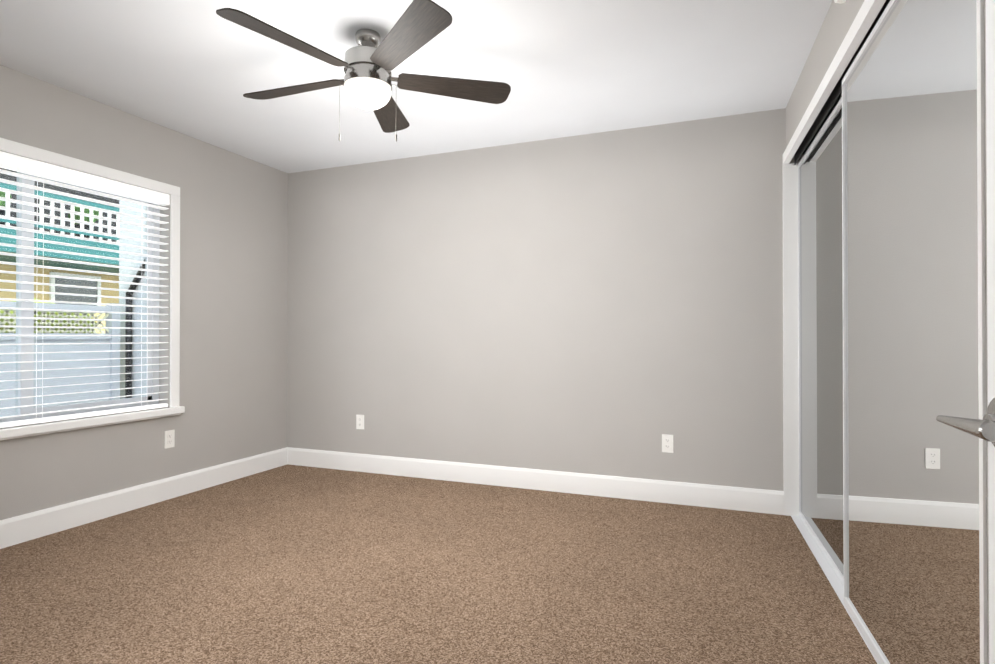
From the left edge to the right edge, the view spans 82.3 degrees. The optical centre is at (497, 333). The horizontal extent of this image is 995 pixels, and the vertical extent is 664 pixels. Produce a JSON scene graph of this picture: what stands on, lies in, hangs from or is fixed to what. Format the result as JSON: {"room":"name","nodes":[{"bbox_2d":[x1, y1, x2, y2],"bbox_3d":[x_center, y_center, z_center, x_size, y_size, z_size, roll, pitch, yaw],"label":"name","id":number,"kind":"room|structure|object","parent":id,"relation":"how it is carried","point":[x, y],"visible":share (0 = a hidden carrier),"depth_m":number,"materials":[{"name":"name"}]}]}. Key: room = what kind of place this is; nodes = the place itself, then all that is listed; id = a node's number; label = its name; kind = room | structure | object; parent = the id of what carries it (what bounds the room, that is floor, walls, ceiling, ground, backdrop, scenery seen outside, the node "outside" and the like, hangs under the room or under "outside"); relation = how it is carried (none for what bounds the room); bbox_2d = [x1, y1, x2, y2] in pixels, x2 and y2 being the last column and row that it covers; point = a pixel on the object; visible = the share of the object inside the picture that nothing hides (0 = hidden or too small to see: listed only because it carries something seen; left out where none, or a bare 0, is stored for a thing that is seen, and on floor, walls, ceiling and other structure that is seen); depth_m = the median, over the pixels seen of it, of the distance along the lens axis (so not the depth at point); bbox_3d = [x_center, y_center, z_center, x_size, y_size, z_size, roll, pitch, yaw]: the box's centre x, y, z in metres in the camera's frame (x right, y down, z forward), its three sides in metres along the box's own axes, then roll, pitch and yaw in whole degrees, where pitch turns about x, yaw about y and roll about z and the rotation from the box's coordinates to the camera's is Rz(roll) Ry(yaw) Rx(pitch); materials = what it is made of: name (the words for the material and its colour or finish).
{"room":"empty bedroom","nodes":[
{"label":"empty bedroom","id":0,"kind":"room"},
{"bbox_2d":[0,65,287,519],"bbox_3d":[-2.545,-0.136,2.982,0.150,2.440,3.914,0,0,21],"label":"wall","id":1,"kind":"structure","parent":0,"point":[233,293],"depth_m":3.90,"materials":[{"name":"grey paint"}]},
{"bbox_2d":[0,138,184,440],"bbox_3d":[-2.480,-0.222,3.070,0.188,1.521,1.659,0,0,21],"label":"window unit","id":2,"kind":"structure","parent":1,"relation":"in","point":[149,374],"depth_m":3.34,"materials":[{"name":"white plastic"}]},
{"bbox_2d":[0,151,169,427],"bbox_3d":[-2.461,-0.218,3.063,0.072,1.399,1.497,0,0,21],"label":"window blinds","id":3,"kind":"object","parent":2,"relation":"attached to","point":[13,162],"visible":1,"depth_m":3.23,"materials":[{"name":"white plastic"}]},
{"bbox_2d":[0,447,286,548],"bbox_3d":[-2.471,1.014,2.938,0.014,0.140,3.900,0,0,21],"label":"baseboard","id":4,"kind":"structure","parent":1,"relation":"attached to","point":[30,526],"depth_m":3.46,"materials":[{"name":"white wood"}]},
{"bbox_2d":[164,430,174,448],"bbox_3d":[-2.159,0.697,3.746,0.008,0.114,0.070,0,0,21],"label":"outlet","id":5,"kind":"object","parent":1,"relation":"attached to","point":[169,438],"visible":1,"depth_m":3.74,"materials":[{"name":"white plastic"}]},
{"bbox_2d":[0,0,832,172],"bbox_3d":[-0.174,-1.411,2.064,5.241,0.100,4.214,0,0,21],"label":"ceiling","id":6,"kind":"structure","parent":0,"point":[197,69],"depth_m":2.87,"materials":[{"name":"white paint"}]},
{"bbox_2d":[216,0,510,141],"bbox_3d":[-0.635,-1.115,2.600,1.252,0.485,1.299,0,0,21],"label":"fan","id":7,"kind":"object","parent":6,"relation":"hanging from","point":[370,62],"visible":1,"depth_m":2.50,"materials":[{"name":"brown wood"}]},
{"bbox_2d":[0,464,876,663],"bbox_3d":[-0.174,1.129,2.048,5.241,0.100,4.214,0,0,21],"label":"floor","id":8,"kind":"structure","parent":0,"point":[291,564],"depth_m":2.47,"materials":[{"name":"carpet"}]},
{"bbox_2d":[287,108,802,490],"bbox_3d":[0.565,-0.129,3.948,5.241,2.440,0.150,0,0,21],"label":"wall","id":9,"kind":"structure","parent":0,"point":[609,303],"depth_m":3.93,"materials":[{"name":"grey paint"}]},
{"bbox_2d":[356,415,363,428],"bbox_3d":[-1.088,0.703,4.503,0.070,0.114,0.008,0,0,21],"label":"electrical outlet","id":10,"kind":"object","parent":9,"relation":"attached to","point":[359,421],"visible":1,"depth_m":4.50,"materials":[{"name":"white plastic"}]},
{"bbox_2d":[287,447,783,514],"bbox_3d":[-0.024,1.022,4.083,3.741,0.140,0.014,0,0,21],"label":"baseboard","id":11,"kind":"structure","parent":9,"relation":"attached to","point":[726,497],"depth_m":3.91,"materials":[{"name":"white wood"}]},
{"bbox_2d":[662,434,672,452],"bbox_3d":[1.092,0.709,3.652,0.070,0.114,0.008,0,0,21],"label":"electrical outlet","id":12,"kind":"object","parent":9,"relation":"attached to","point":[667,443],"visible":1,"depth_m":3.65,"materials":[{"name":"white plastic"}]},
{"bbox_2d":[786,0,988,663],"bbox_3d":[1.123,-0.145,1.421,0.120,2.440,4.264,0,0,18],"label":"wall","id":13,"kind":"structure","parent":0,"point":[836,25],"depth_m":2.38,"materials":[{"name":"grey paint"}]},
{"bbox_2d":[798,97,843,585],"bbox_3d":[1.607,0.034,2.799,0.022,2.084,1.209,0,0,18],"label":"mirror","id":14,"kind":"object","parent":13,"relation":"attached to","point":[820,325],"visible":0.54,"depth_m":2.82,"materials":[{"name":"white mirror"}]},
{"bbox_2d":[834,0,845,3],"bbox_3d":[1.287,-1.306,2.135,0.038,0.124,0.124,0,0,18],"label":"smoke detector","id":15,"kind":"object","parent":13,"relation":"attached to","point":[840,1],"visible":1,"depth_m":2.14,"materials":[{"name":"white plastic"}]},
{"bbox_2d":[782,0,987,663],"bbox_3d":[1.394,0.000,2.249,0.124,2.160,2.420,0,0,18],"label":"trim","id":16,"kind":"structure","parent":13,"relation":"attached to","point":[826,98],"depth_m":2.51,"materials":[{"name":"white"}]},
{"bbox_2d":[842,0,979,663],"bbox_3d":[1.198,0.027,1.693,0.022,2.084,1.209,0,0,18],"label":"mirror","id":17,"kind":"object","parent":13,"relation":"attached to","point":[910,345],"visible":1,"depth_m":1.59,"materials":[{"name":"white mirror"}]},
{"bbox_2d":[936,0,994,663],"bbox_3d":[0.486,0.041,0.329,0.144,2.030,0.819,0,0,21],"label":"door","id":18,"kind":"structure","parent":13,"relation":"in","point":[984,429],"depth_m":0.67,"materials":[{"name":"white"}]},
{"label":"outside","id":19,"kind":"structure","parent":0,"visible":0},
{"bbox_3d":[-9.269,1.185,7.747,15.850,0.100,23.914,0,0,21],"label":"ground","id":20,"kind":"structure","parent":19,"visible":0},
{"bbox_2d":[0,168,118,332],"bbox_3d":[-10.643,-2.372,8.306,5.900,7.020,23.914,0,0,21],"label":"building","id":21,"kind":"structure","parent":20,"relation":"on","point":[7,294],"depth_m":10.37,"materials":[{"name":"yellow"}]},
{"bbox_2d":[0,298,120,416],"bbox_3d":[-5.655,0.363,2.769,0.650,1.480,7.340,0,0,21],"label":"fence","id":22,"kind":"object","parent":20,"relation":"on","point":[47,357],"depth_m":5.60,"materials":[{"name":"grey"}]},
{"bbox_2d":[119,200,145,398],"bbox_3d":[-3.008,-0.987,5.926,2.350,4.220,0.388,0,0,21],"label":"wall","id":23,"kind":"structure","parent":20,"relation":"on","point":[132,369],"depth_m":6.13,"materials":[{"name":"white"}]}
]}

